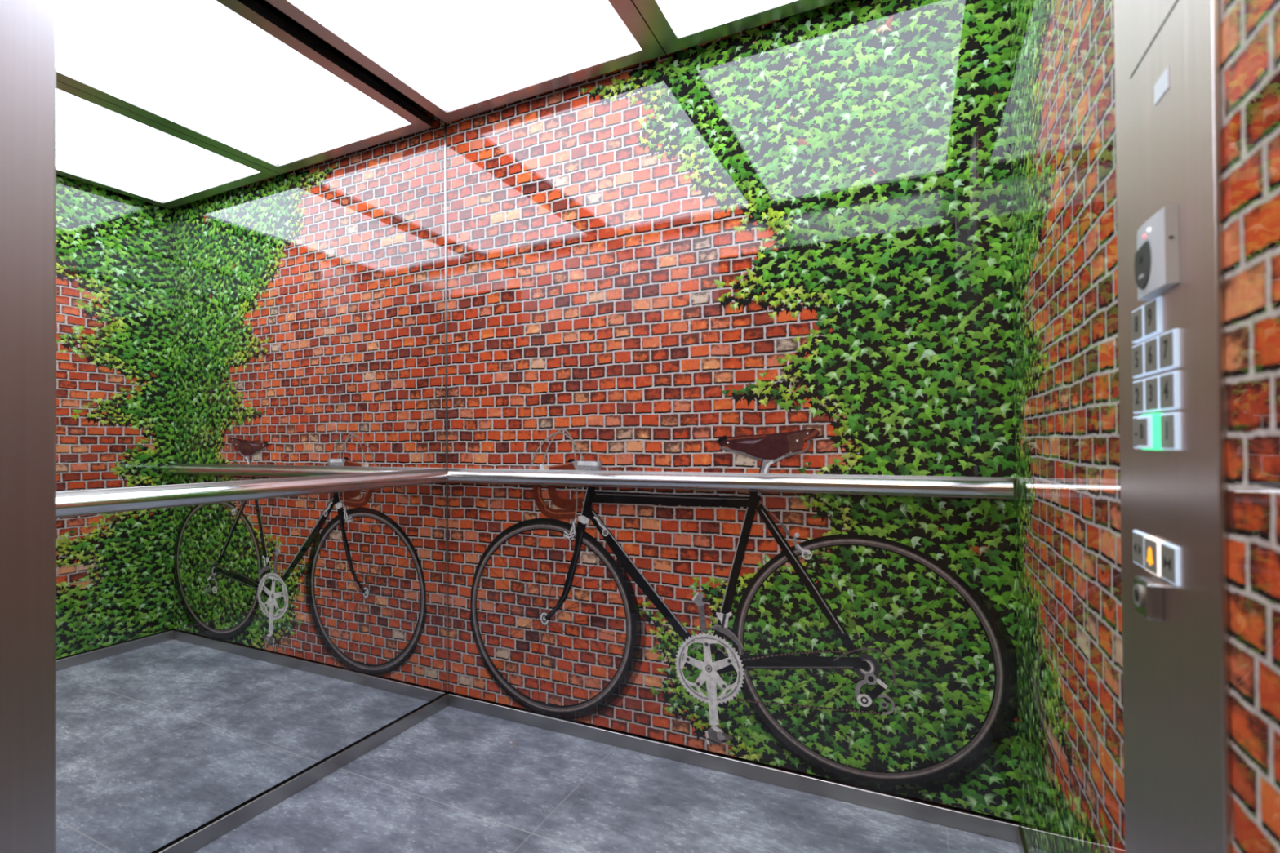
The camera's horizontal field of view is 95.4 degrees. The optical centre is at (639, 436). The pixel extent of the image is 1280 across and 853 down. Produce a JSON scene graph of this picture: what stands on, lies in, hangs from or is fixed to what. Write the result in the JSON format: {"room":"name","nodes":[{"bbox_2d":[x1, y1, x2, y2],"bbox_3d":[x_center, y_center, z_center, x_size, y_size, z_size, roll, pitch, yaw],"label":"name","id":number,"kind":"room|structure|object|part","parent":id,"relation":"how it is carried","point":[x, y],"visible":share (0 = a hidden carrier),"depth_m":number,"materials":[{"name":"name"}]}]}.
{"room":"elevator interior","nodes":[
{"label":"elevator interior","id":0,"kind":"room"},
{"bbox_2d":[0,0,56,852],"bbox_3d":[-1.067,-0.188,0.802,0.710,2.400,0.140,-1,0,25],"label":"door frame","id":1,"kind":"structure","parent":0,"point":[28,28],"depth_m":0.69,"materials":[{"name":"metal"}]},
{"bbox_2d":[151,691,448,852],"bbox_3d":[-1.049,-0.172,1.628,0.042,2.420,1.372,-1,0,25],"label":"wall","id":2,"kind":"structure","parent":0,"point":[448,691],"depth_m":1.65,"materials":[{"name":"black"}]},
{"bbox_2d":[55,0,447,852],"bbox_3d":[-1.029,-0.168,1.612,0.008,2.268,1.360,-1,0,25],"label":"mirror","id":3,"kind":"object","parent":2,"relation":"attached to","point":[251,218],"visible":0.75,"depth_m":1.52,"materials":[{"name":"clear mirror"}]},
{"bbox_2d":[55,467,448,518],"bbox_3d":[-0.984,0.142,1.607,0.071,0.054,1.312,-1,0,25],"label":"handrail","id":4,"kind":"object","parent":3,"relation":"attached to","point":[88,502],"visible":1,"depth_m":1.45,"materials":[{"name":"grey metal"}]},
{"bbox_2d":[154,693,448,852],"bbox_3d":[-1.019,0.996,1.599,0.014,0.045,1.354,-1,0,25],"label":"baseboard","id":5,"kind":"structure","parent":2,"relation":"attached to","point":[194,841],"depth_m":1.66,"materials":[{"name":"grey metal"}]},
{"bbox_2d":[444,122,448,692],"bbox_3d":[-0.737,-0.155,2.224,0.003,2.248,0.004,-1,0,25],"label":"trim","id":6,"kind":"structure","parent":2,"relation":"attached to","point":[445,122],"depth_m":2.22,"materials":[{"name":"grey metal"}]},
{"bbox_2d":[193,706,1019,852],"bbox_3d":[-0.200,1.034,1.176,1.940,0.050,1.560,-1,0,25],"label":"floor","id":7,"kind":"structure","parent":0,"point":[453,781],"depth_m":1.59,"materials":[{"name":"grey stone"}]},
{"bbox_2d":[446,2,1020,826],"bbox_3d":[0.111,-0.178,1.858,1.930,2.420,0.050,-1,0,25],"label":"wall","id":8,"kind":"structure","parent":0,"point":[583,268],"depth_m":1.95,"materials":[{"name":"brick"}]},
{"bbox_2d":[448,467,1014,499],"bbox_3d":[0.085,0.136,1.800,1.830,0.054,0.068,-1,0,25],"label":"handrail","id":9,"kind":"object","parent":8,"relation":"attached to","point":[876,485],"visible":0.91,"depth_m":1.66,"materials":[{"name":"grey metal"}]},
{"bbox_2d":[447,692,1019,843],"bbox_3d":[0.105,0.990,1.831,1.840,0.045,0.018,-1,0,25],"label":"baseboard","id":10,"kind":"structure","parent":8,"relation":"attached to","point":[980,824],"depth_m":1.70,"materials":[{"name":"grey metal"}]},
{"bbox_2d":[469,428,1017,792],"bbox_3d":[0.157,0.474,1.804,1.756,1.014,0.002,-1,0,25],"label":"bicycle","id":11,"kind":"object","parent":8,"relation":"attached to","point":[999,718],"visible":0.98,"depth_m":1.72,"materials":[{"name":"metal"}]},
{"bbox_2d":[566,458,602,470],"bbox_3d":[-0.188,0.093,1.967,0.140,0.038,0.001,-1,0,25],"label":"stem","id":12,"kind":"object","parent":11,"relation":"attached to","point":[578,465],"depth_m":1.97,"materials":[{"name":"metal"}]},
{"bbox_3d":[0.183,0.538,1.792,0.050,0.123,0.001,-1,0,25],"label":"crank arm","id":13,"kind":"part","parent":11,"relation":"part of","materials":[{"name":"metal"}]},
{"bbox_3d":[0.217,0.781,1.773,0.047,0.194,0.001,-1,0,25],"label":"crank arm","id":14,"kind":"part","parent":11,"relation":"part of","materials":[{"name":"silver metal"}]},
{"bbox_3d":[0.210,0.432,1.779,0.910,0.586,0.001,-1,0,25],"label":"frame","id":15,"kind":"part","parent":11,"relation":"part of","materials":[{"name":"metal"}]},
{"bbox_3d":[0.362,0.059,1.709,0.266,0.098,0.001,-1,0,25],"label":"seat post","id":16,"kind":"part","parent":11,"relation":"part of","materials":[{"name":"brown leather"}]},
{"bbox_3d":[0.464,0.689,1.659,0.412,0.195,0.001,-1,0,25],"label":"chain","id":17,"kind":"part","parent":11,"relation":"part of","materials":[{"name":"brown metal"}]},
{"bbox_2d":[580,0,1019,822],"bbox_3d":[0.367,-0.145,1.710,1.241,2.202,0.001,-1,0,25],"label":"ivy","id":18,"kind":"object","parent":8,"relation":"attached to","point":[910,86],"visible":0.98,"depth_m":1.58,"materials":[{"name":"green plant"}]},
{"bbox_2d":[1015,0,1279,852],"bbox_3d":[0.647,-0.186,0.829,0.012,2.268,1.360,-1,0,25],"label":"wall","id":19,"kind":"structure","parent":0,"point":[1073,555],"depth_m":0.75,"materials":[{"name":"brick"}]},
{"bbox_2d":[1017,826,1027,852],"bbox_3d":[0.651,0.978,0.819,0.018,0.045,1.354,-1,0,25],"label":"baseboard","id":20,"kind":"structure","parent":19,"relation":"attached to","point":[1020,841],"depth_m":1.40,"materials":[{"name":"grey metal"}]},
{"bbox_2d":[1009,0,1108,852],"bbox_3d":[0.756,-0.156,1.076,0.001,2.209,0.820,-1,0,25],"label":"ivy","id":21,"kind":"object","parent":19,"relation":"attached to","point":[1050,828],"visible":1,"depth_m":1.26,"materials":[{"name":"green plant"}]},
{"bbox_2d":[1114,0,1232,852],"bbox_3d":[0.519,-0.100,0.592,0.023,2.200,0.252,-1,0,25],"label":"control panel","id":22,"kind":"object","parent":19,"relation":"attached to","point":[1175,549],"visible":1,"depth_m":0.55,"materials":[{"name":"metal"}]},
{"bbox_2d":[1134,240,1151,288],"bbox_3d":[0.514,-0.173,0.587,0.014,0.045,0.045,-1,0,25],"label":"grille","id":23,"kind":"object","parent":22,"relation":"attached to","point":[1143,255],"depth_m":0.59,"materials":[{"name":"grey"}]},
{"bbox_2d":[1133,576,1164,622],"bbox_3d":[0.523,0.166,0.601,0.018,0.037,0.041,-1,0,25],"label":"switch","id":24,"kind":"object","parent":22,"relation":"attached to","point":[1148,592],"depth_m":0.59,"materials":[{"name":"grey"}]},
{"bbox_3d":[0.513,-0.345,0.573,0.002,0.021,0.035,-1,0,25],"label":"label plate","id":25,"kind":"part","parent":22,"relation":"part of","materials":[{"name":"white plastic"}]},
{"bbox_3d":[-0.219,-1.351,1.189,1.940,0.080,1.550,-1,0,25],"label":"ceiling","id":26,"kind":"structure","parent":0,"visible":0},
{"bbox_2d":[265,0,666,123],"bbox_3d":[-0.593,-1.209,1.425,0.892,0.045,1.268,-1,0,25],"label":"ceiling light panel","id":27,"kind":"object","parent":26,"relation":"attached to","point":[456,60],"visible":0.92,"depth_m":1.76,"materials":[{"name":"plastic"}]},
{"bbox_2d":[632,0,840,53],"bbox_3d":[0.212,-1.217,1.050,0.875,0.045,1.268,-1,0,25],"label":"ceiling light panel","id":28,"kind":"object","parent":26,"relation":"attached to","point":[677,25],"visible":1,"depth_m":1.66,"materials":[{"name":"plastic"}]},
{"bbox_2d":[657,0,782,34],"bbox_3d":[0.214,-1.212,1.049,0.766,0.009,1.164,-1,0,25],"label":"diffuser","id":29,"kind":"object","parent":28,"relation":"attached to","point":[677,16],"depth_m":1.65,"materials":[{"name":"white plastic"}]}
]}

